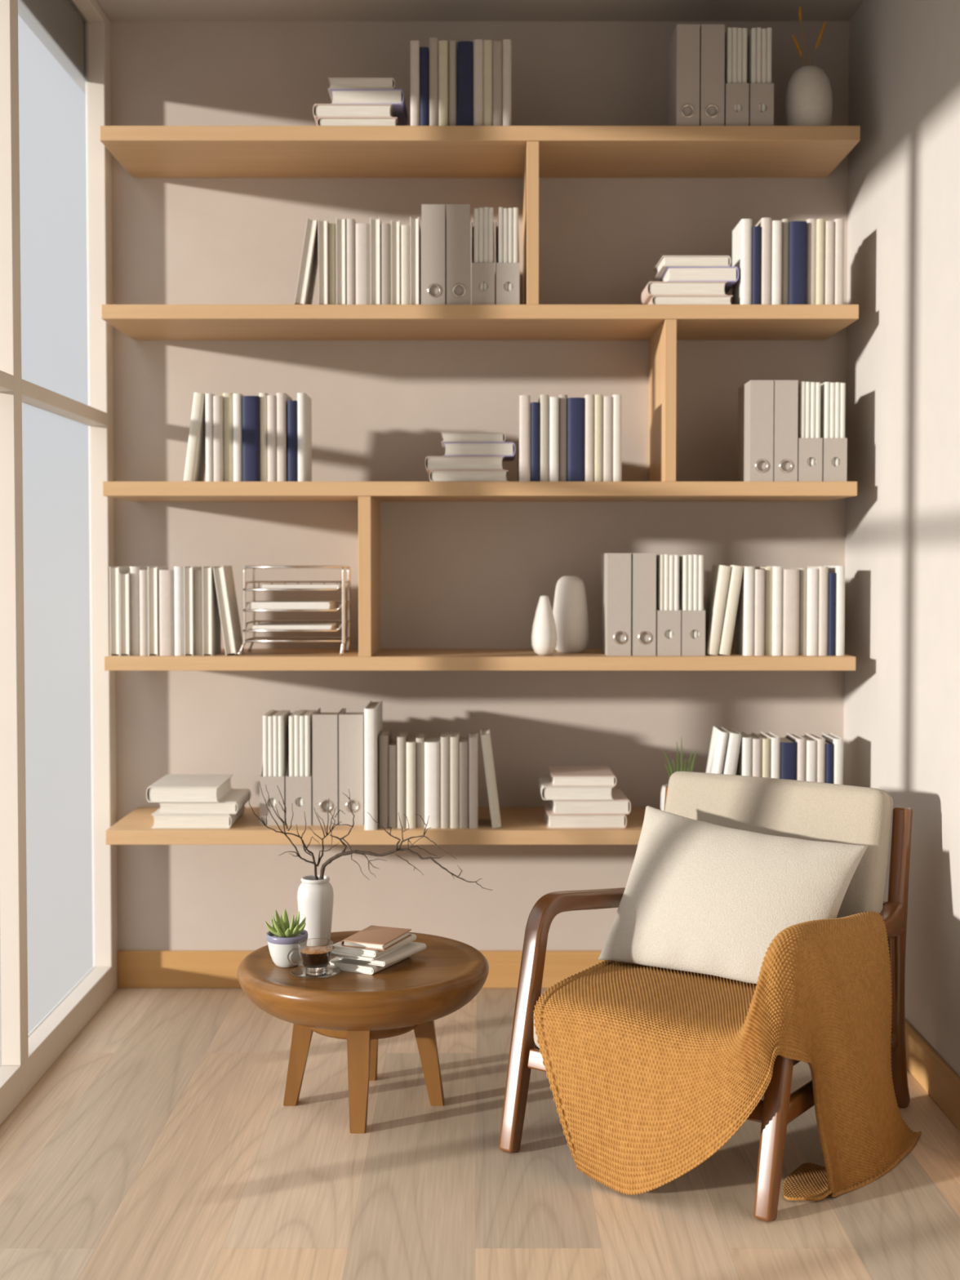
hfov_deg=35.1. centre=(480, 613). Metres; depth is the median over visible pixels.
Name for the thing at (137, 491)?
shelf
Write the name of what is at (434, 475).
book
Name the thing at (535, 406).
book
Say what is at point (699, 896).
pillow
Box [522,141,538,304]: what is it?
divider panel
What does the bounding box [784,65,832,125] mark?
vase
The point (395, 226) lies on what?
book
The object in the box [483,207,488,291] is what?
booklet
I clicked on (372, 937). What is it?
book
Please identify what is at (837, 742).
book
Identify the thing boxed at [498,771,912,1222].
armchair
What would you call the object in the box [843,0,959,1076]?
wall
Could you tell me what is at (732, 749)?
book
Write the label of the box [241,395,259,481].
book
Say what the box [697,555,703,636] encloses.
booklet
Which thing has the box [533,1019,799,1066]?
seat cushion
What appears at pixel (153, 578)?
book
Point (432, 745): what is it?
book
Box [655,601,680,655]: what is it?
holder
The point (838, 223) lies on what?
book
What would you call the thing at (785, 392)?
binder
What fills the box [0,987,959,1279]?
floor
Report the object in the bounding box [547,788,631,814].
book
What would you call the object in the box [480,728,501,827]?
book
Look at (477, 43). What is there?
book
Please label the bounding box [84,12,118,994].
trim
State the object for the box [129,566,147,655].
book
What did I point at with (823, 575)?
book
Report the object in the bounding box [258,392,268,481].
book
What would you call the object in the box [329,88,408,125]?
book
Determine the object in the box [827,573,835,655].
book
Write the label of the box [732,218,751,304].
book
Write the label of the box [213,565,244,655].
book
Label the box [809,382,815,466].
booklet
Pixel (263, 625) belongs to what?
paper stack
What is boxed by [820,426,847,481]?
holder
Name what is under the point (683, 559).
booklet
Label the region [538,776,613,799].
book
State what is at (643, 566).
binder
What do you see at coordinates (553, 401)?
book
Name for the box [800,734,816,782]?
book
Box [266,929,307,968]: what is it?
pot
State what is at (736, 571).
book
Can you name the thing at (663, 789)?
potted plant
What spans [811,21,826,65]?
stem
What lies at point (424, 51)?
book
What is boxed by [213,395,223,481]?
book
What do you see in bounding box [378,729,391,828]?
book
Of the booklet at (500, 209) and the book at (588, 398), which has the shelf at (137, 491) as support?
the book at (588, 398)
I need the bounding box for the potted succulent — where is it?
[264,908,307,968]
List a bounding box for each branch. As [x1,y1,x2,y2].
[248,782,343,879]
[319,788,492,890]
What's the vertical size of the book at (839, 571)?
0.242 m
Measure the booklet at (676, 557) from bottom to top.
0.269 m
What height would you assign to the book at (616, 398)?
0.231 m
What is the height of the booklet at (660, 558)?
0.270 m
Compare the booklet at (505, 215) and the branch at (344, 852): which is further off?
the booklet at (505, 215)
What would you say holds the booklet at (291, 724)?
in the holder at (296, 787)
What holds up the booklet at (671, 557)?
in the holder at (665, 620)
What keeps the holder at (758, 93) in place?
on the shelf at (143, 151)
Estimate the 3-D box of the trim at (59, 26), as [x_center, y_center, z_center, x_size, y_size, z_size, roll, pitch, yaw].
[-1.139,-1.573,1.404,0.032,0.309,6.151,0,2,0]
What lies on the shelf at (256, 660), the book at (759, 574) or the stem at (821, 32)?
the book at (759, 574)
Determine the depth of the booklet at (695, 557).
4.09 m
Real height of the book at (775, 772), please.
0.246 m
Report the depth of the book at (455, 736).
4.09 m
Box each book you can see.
[109,566,129,655]
[119,572,130,655]
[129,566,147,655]
[139,569,148,655]
[146,774,232,802]
[147,566,168,655]
[151,804,244,828]
[157,569,174,655]
[157,788,250,813]
[173,566,183,655]
[183,392,205,481]
[183,566,202,655]
[193,569,202,655]
[201,566,221,655]
[205,393,215,481]
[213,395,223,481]
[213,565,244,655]
[222,392,233,481]
[233,393,244,481]
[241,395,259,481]
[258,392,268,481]
[266,395,276,481]
[276,392,292,481]
[287,400,297,481]
[293,217,318,304]
[297,392,311,481]
[312,103,394,125]
[316,117,398,125]
[317,219,328,304]
[328,77,395,102]
[328,223,336,304]
[328,955,411,974]
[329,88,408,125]
[331,942,409,961]
[332,933,416,957]
[335,217,346,304]
[338,941,426,966]
[340,925,411,951]
[346,218,355,304]
[355,223,369,304]
[364,700,382,830]
[369,217,381,304]
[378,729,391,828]
[380,223,391,304]
[388,738,396,828]
[391,219,400,304]
[396,731,408,828]
[400,225,409,304]
[405,736,416,828]
[409,217,421,304]
[410,40,420,125]
[415,732,426,827]
[419,46,429,125]
[424,736,440,828]
[425,456,504,474]
[429,37,438,125]
[429,470,508,481]
[438,40,448,125]
[440,731,450,828]
[441,432,505,448]
[443,442,515,461]
[448,40,457,125]
[449,731,459,828]
[457,40,473,125]
[458,736,468,828]
[469,731,477,828]
[473,39,483,125]
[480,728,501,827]
[483,40,492,125]
[492,40,502,125]
[502,39,511,125]
[517,395,530,481]
[530,402,539,481]
[537,394,548,481]
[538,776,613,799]
[542,803,626,828]
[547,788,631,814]
[548,396,558,481]
[548,765,616,786]
[558,394,567,481]
[567,397,584,481]
[583,394,594,481]
[593,394,602,481]
[602,396,612,481]
[612,394,622,481]
[638,281,727,304]
[648,295,733,304]
[653,255,730,280]
[660,266,738,294]
[705,564,731,655]
[706,726,728,773]
[718,564,743,655]
[720,727,742,774]
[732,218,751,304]
[734,566,754,655]
[735,731,751,776]
[746,733,761,777]
[751,226,760,304]
[753,568,764,655]
[753,733,770,777]
[755,217,771,304]
[755,567,772,655]
[760,731,780,778]
[763,566,782,655]
[770,220,782,304]
[779,736,796,780]
[781,218,789,304]
[782,568,799,655]
[786,733,805,781]
[788,221,806,304]
[788,568,807,655]
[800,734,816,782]
[805,218,816,304]
[805,733,825,782]
[806,568,818,655]
[807,566,828,655]
[815,218,824,304]
[822,733,843,784]
[824,221,834,304]
[824,565,844,655]
[825,739,833,783]
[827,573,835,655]
[833,218,844,304]
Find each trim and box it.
[17,0,85,93]
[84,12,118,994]
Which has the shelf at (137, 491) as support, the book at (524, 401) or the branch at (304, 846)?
the book at (524, 401)
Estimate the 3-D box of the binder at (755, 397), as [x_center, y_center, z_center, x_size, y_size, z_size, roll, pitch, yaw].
[0.751,-0.489,4.133,0.062,0.270,0.193,0,2,0]
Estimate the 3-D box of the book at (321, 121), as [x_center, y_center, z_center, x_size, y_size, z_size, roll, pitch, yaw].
[-0.326,-1.304,4.115,0.213,0.026,0.200,0,2,0]
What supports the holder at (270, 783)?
on the shelf at (519, 825)
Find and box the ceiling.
[96,0,863,21]
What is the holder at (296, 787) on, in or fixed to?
on the shelf at (519, 825)
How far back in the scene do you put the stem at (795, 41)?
4.09 m
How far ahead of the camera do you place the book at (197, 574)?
4.11 m
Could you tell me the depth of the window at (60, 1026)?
3.50 m
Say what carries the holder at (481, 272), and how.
on the shelf at (137, 322)
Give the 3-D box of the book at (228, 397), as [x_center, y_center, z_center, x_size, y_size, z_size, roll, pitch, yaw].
[-0.675,-0.473,4.130,0.027,0.237,0.150,0,2,0]
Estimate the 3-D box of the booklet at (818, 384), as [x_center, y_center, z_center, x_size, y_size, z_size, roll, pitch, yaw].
[0.903,-0.488,4.126,0.013,0.262,0.160,0,2,0]
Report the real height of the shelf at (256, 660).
0.037 m
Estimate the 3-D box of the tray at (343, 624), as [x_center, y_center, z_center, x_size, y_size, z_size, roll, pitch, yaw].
[-0.506,0.035,4.184,0.272,0.024,0.188,0,2,0]
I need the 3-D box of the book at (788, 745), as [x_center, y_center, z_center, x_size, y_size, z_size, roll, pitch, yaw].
[0.834,0.462,4.165,0.044,0.233,0.150,0,2,0]
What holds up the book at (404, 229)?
on the shelf at (137, 322)
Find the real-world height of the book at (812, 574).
0.235 m
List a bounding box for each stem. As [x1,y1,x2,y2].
[791,34,805,66]
[798,6,808,65]
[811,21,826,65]
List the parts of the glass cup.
handle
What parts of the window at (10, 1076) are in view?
sill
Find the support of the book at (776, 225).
on the shelf at (137, 322)
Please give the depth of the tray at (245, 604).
4.10 m
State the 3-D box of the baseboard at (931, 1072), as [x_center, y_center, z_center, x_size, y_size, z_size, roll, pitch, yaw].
[1.060,1.148,1.438,0.012,0.110,6.039,0,2,0]
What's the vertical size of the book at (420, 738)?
0.242 m
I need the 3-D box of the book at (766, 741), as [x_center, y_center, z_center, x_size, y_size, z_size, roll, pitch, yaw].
[0.773,0.457,4.165,0.022,0.242,0.150,0,2,0]
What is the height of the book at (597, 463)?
0.231 m
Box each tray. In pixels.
[237,565,351,655]
[242,581,348,591]
[242,600,348,611]
[242,620,348,631]
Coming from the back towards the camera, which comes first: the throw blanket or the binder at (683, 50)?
the binder at (683, 50)
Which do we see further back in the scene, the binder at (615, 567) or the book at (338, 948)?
the binder at (615, 567)
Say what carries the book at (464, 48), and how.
on the shelf at (143, 151)
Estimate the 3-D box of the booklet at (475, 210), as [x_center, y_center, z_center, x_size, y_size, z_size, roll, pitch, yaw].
[-0.010,-0.951,4.110,0.012,0.254,0.160,0,2,0]
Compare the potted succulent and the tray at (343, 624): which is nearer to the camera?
the potted succulent
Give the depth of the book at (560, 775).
4.10 m
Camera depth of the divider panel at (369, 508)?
4.05 m
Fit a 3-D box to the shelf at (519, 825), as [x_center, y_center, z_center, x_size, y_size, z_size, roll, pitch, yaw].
[0.000,0.595,4.259,2.008,0.039,0.389,0,2,0]
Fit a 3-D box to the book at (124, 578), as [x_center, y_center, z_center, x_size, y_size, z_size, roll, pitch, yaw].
[-0.961,0.000,4.169,0.025,0.224,0.150,0,2,0]
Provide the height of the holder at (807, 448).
0.256 m
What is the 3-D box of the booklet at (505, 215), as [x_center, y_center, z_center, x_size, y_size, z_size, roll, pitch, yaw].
[0.069,-0.952,4.110,0.012,0.254,0.160,0,2,0]
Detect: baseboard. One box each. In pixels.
[117,950,604,987]
[905,1019,959,1131]
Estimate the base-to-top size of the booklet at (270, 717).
0.296 m
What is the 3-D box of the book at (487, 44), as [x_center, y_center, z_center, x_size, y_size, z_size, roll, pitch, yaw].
[0.021,-1.404,4.085,0.023,0.227,0.150,0,2,0]
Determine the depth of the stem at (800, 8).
4.09 m
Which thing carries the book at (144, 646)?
on the shelf at (256, 660)
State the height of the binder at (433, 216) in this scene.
0.266 m
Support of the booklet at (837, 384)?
in the holder at (832, 447)
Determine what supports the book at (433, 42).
on the shelf at (143, 151)
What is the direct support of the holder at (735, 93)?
on the shelf at (143, 151)
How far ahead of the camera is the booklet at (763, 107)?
4.01 m
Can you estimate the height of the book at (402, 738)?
0.247 m
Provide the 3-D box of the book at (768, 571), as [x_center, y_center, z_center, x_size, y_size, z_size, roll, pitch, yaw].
[0.783,-0.008,4.181,0.021,0.239,0.150,0,2,0]
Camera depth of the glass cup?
3.36 m
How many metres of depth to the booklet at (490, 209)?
4.03 m
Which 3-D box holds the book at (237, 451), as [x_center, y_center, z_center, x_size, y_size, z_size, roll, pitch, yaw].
[-0.648,-0.471,4.118,0.022,0.234,0.150,0,2,0]
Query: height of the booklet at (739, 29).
0.258 m
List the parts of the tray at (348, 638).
post, post, frame, frame, post, post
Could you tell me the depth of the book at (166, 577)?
4.09 m
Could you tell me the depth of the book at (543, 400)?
4.04 m
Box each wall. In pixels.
[110,21,848,950]
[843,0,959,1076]
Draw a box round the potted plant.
[660,737,697,810]
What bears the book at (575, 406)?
on the shelf at (137, 491)
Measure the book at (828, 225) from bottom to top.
0.222 m
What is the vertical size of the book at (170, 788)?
0.042 m
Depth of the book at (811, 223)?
4.04 m
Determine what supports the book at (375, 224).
on the shelf at (137, 322)
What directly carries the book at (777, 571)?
on the shelf at (256, 660)
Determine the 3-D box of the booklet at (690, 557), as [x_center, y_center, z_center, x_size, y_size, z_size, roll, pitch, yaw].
[0.569,-0.025,4.174,0.013,0.269,0.160,0,2,0]
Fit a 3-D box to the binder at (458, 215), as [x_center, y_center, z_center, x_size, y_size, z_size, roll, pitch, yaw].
[-0.058,-0.955,4.118,0.063,0.266,0.193,0,2,0]
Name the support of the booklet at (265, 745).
in the holder at (270, 783)
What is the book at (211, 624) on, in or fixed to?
on the shelf at (256, 660)
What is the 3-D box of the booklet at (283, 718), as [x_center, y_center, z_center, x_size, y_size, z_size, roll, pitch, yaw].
[-0.544,0.425,4.219,0.013,0.297,0.160,0,2,0]
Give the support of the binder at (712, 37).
on the shelf at (143, 151)
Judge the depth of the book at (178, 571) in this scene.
4.09 m
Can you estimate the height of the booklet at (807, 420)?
0.263 m
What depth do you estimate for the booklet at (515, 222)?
4.03 m
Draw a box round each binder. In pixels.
[312,707,343,825]
[338,707,364,825]
[421,204,446,304]
[446,204,470,304]
[601,553,631,655]
[631,553,656,655]
[667,24,699,125]
[699,24,724,125]
[737,380,773,481]
[773,380,798,481]
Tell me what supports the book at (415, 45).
on the shelf at (143, 151)
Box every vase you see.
[297,875,333,939]
[531,595,556,655]
[552,575,588,653]
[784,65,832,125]
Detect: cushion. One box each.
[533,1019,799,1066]
[664,771,893,918]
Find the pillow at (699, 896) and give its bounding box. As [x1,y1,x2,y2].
[596,804,867,983]
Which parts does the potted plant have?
pot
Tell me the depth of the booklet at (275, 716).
4.14 m
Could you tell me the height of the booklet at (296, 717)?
0.298 m
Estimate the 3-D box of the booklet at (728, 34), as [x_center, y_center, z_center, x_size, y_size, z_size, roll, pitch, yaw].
[0.661,-1.423,4.095,0.013,0.259,0.160,0,2,0]
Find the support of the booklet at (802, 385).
in the holder at (807, 448)
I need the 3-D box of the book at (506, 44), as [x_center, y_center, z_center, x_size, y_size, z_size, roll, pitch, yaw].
[0.071,-1.405,4.085,0.023,0.229,0.150,0,2,0]
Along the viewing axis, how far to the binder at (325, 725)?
4.13 m
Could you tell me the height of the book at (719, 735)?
0.261 m
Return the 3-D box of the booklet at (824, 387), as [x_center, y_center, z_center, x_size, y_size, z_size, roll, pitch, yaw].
[0.927,-0.488,4.126,0.013,0.263,0.160,0,2,0]
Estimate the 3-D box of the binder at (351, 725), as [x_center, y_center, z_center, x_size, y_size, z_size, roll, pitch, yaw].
[-0.352,0.424,4.227,0.067,0.304,0.193,0,2,0]
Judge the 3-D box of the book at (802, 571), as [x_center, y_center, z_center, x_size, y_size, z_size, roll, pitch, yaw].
[0.877,-0.007,4.181,0.021,0.236,0.150,0,2,0]
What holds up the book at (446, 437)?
on the book at (452, 449)
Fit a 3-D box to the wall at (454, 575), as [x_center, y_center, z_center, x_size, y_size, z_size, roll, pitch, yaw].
[0.023,-0.305,4.473,2.286,2.813,0.100,0,2,0]
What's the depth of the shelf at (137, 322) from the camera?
4.06 m
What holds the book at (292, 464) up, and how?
on the shelf at (137, 491)
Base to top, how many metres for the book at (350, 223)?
0.228 m
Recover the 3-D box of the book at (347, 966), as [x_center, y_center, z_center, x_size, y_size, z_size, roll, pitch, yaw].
[-0.253,0.794,3.483,0.123,0.016,0.172,1,2,27]
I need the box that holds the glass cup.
[287,937,333,975]
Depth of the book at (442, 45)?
4.01 m
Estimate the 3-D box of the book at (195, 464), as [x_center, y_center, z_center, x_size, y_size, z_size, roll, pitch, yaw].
[-0.764,-0.473,4.118,0.057,0.238,0.150,0,2,0]
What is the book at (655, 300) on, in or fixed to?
on the shelf at (137, 322)
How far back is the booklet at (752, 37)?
4.02 m
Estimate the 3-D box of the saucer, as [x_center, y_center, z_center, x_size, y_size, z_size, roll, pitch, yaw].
[-0.367,0.802,3.385,0.112,0.009,0.112,0,2,0]
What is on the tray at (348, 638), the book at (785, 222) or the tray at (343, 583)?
the tray at (343, 583)
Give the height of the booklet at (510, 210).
0.255 m
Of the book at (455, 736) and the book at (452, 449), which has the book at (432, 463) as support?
the book at (452, 449)
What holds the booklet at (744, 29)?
in the holder at (735, 93)
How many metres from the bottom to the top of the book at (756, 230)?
0.208 m
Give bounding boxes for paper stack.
[248,600,335,608]
[252,622,337,629]
[261,584,342,588]
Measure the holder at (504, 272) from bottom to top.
0.249 m
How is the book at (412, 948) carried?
on the book at (347, 966)
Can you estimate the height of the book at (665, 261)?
0.029 m
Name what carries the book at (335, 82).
on the book at (395, 97)
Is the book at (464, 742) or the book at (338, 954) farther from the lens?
the book at (464, 742)
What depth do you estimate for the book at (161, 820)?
4.10 m
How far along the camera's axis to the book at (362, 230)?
4.03 m
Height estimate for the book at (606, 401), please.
0.227 m
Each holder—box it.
[259,712,292,825]
[285,749,312,825]
[471,222,494,304]
[495,222,519,304]
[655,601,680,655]
[679,586,705,655]
[724,82,749,125]
[746,71,773,125]
[797,435,822,481]
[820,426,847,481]
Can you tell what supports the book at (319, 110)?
on the book at (321, 121)
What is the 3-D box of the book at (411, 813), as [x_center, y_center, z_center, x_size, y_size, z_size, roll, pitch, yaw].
[-0.187,0.462,4.165,0.025,0.233,0.150,0,2,0]
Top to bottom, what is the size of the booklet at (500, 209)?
0.257 m
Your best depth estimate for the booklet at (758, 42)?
4.01 m
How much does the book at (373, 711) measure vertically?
0.326 m
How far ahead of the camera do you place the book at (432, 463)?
4.05 m
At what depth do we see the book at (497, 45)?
4.01 m
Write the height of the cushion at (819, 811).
0.423 m
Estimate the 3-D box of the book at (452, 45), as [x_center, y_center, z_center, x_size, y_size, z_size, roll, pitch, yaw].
[-0.073,-1.406,4.097,0.023,0.230,0.150,0,2,0]
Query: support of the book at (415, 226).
on the shelf at (137, 322)
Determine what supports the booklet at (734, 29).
in the holder at (735, 93)
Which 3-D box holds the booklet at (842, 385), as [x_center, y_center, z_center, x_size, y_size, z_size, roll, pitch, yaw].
[0.968,-0.487,4.126,0.013,0.260,0.160,0,2,0]
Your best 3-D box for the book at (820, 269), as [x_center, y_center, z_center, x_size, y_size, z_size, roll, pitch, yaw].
[0.906,-0.935,4.100,0.020,0.228,0.150,0,2,0]
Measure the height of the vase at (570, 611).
0.216 m
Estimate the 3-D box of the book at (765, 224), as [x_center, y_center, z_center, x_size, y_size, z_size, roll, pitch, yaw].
[0.761,-0.937,4.100,0.026,0.231,0.150,0,2,0]
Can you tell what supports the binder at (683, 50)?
on the shelf at (143, 151)
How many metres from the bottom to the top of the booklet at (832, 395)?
0.261 m
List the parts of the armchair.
leg, armrest, rail, leg, leg, rail, armrest, leg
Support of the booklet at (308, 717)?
in the holder at (296, 787)
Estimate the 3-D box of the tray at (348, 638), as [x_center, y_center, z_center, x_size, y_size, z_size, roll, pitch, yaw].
[-0.510,-0.010,4.184,0.292,0.242,0.191,0,2,0]
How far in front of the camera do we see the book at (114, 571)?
4.10 m
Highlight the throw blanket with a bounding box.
[533,911,921,1200]
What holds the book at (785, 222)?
on the shelf at (137, 322)
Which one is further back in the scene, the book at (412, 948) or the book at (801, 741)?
the book at (801, 741)
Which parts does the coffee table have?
leg, leg, leg, leg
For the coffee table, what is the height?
0.337 m
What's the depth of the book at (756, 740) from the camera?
4.09 m
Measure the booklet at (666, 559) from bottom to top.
0.271 m
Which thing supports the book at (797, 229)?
on the shelf at (137, 322)
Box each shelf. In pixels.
[99,125,860,177]
[101,304,858,340]
[102,481,857,502]
[104,648,855,671]
[105,807,661,844]
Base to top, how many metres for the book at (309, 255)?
0.232 m
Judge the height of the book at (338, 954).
0.008 m
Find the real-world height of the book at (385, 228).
0.216 m
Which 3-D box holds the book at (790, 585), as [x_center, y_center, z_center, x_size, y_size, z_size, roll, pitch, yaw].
[0.841,-0.005,4.169,0.044,0.233,0.150,0,2,0]
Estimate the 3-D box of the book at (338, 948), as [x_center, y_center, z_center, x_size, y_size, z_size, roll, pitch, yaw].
[-0.242,0.756,3.481,0.118,0.014,0.175,1,2,29]
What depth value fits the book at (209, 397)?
4.04 m
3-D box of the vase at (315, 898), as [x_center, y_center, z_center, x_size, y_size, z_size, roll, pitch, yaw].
[-0.397,0.717,3.660,0.087,0.160,0.087,0,2,0]
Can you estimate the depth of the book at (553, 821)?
4.10 m
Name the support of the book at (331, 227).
on the shelf at (137, 322)
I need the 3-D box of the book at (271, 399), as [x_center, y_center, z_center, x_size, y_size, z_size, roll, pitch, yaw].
[-0.556,-0.469,4.118,0.024,0.230,0.150,0,2,0]
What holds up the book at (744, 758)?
on the shelf at (519, 825)
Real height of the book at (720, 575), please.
0.244 m
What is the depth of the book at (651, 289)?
4.03 m
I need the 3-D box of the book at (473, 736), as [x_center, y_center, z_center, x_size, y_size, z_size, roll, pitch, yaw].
[-0.018,0.455,4.164,0.024,0.246,0.150,0,2,0]
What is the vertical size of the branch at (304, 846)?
0.262 m
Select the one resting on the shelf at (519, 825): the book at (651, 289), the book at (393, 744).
the book at (393, 744)
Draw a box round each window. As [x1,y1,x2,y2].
[0,0,111,1100]
[0,370,21,1124]
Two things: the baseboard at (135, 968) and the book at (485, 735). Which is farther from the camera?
the baseboard at (135, 968)
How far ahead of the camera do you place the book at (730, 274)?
4.04 m
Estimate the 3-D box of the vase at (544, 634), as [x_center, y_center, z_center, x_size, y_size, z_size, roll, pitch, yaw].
[0.174,0.033,4.108,0.070,0.162,0.070,0,2,0]
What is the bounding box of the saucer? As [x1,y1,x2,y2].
[290,964,341,978]
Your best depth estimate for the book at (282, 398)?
4.04 m
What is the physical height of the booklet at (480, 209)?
0.256 m
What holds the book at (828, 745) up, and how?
on the shelf at (519, 825)
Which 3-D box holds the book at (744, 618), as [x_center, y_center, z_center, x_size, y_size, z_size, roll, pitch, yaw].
[0.727,-0.009,4.169,0.027,0.241,0.150,0,2,0]
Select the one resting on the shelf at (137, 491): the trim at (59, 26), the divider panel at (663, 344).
the divider panel at (663, 344)
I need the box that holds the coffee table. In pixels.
[237,930,488,1133]
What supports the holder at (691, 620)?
on the shelf at (256, 660)
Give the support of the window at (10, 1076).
on the floor
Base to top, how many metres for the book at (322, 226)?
0.226 m
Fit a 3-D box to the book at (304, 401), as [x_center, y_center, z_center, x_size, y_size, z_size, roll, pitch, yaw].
[-0.476,-0.472,4.118,0.022,0.236,0.150,0,2,0]
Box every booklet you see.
[262,710,275,804]
[267,711,279,807]
[273,710,284,806]
[278,710,289,776]
[288,711,298,776]
[293,709,306,806]
[299,710,310,806]
[304,710,315,776]
[473,208,478,262]
[478,207,483,291]
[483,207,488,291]
[488,207,493,262]
[497,207,502,262]
[502,208,508,291]
[507,208,513,291]
[512,207,518,262]
[656,555,664,610]
[659,554,669,638]
[668,555,674,639]
[674,555,679,610]
[679,555,688,610]
[688,555,693,638]
[693,555,698,638]
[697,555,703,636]
[724,27,732,83]
[732,27,737,112]
[737,27,742,112]
[742,27,746,83]
[746,27,756,84]
[755,27,761,111]
[760,28,766,112]
[766,27,771,83]
[797,381,805,438]
[804,382,810,466]
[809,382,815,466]
[814,382,820,464]
[820,382,830,438]
[829,382,835,466]
[834,382,839,466]
[839,382,845,464]
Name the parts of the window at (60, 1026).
sill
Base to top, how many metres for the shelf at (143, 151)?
0.039 m
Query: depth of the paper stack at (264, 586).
4.10 m
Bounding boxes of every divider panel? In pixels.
[358,496,380,656]
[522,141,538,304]
[648,319,676,481]
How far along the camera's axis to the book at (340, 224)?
4.03 m
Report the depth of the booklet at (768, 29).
4.01 m
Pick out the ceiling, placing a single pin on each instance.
(114, 10)
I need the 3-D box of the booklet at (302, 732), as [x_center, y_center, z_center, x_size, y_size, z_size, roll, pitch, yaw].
[-0.486,0.425,4.219,0.014,0.297,0.160,0,2,0]
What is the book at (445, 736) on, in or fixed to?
on the shelf at (519, 825)
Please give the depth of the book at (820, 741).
4.09 m
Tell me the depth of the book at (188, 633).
4.10 m
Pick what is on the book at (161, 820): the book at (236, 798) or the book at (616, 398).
the book at (236, 798)
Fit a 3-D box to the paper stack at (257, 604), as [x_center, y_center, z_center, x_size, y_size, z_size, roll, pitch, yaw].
[-0.515,-0.023,4.184,0.218,0.019,0.162,0,2,0]
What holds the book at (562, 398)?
on the shelf at (137, 491)

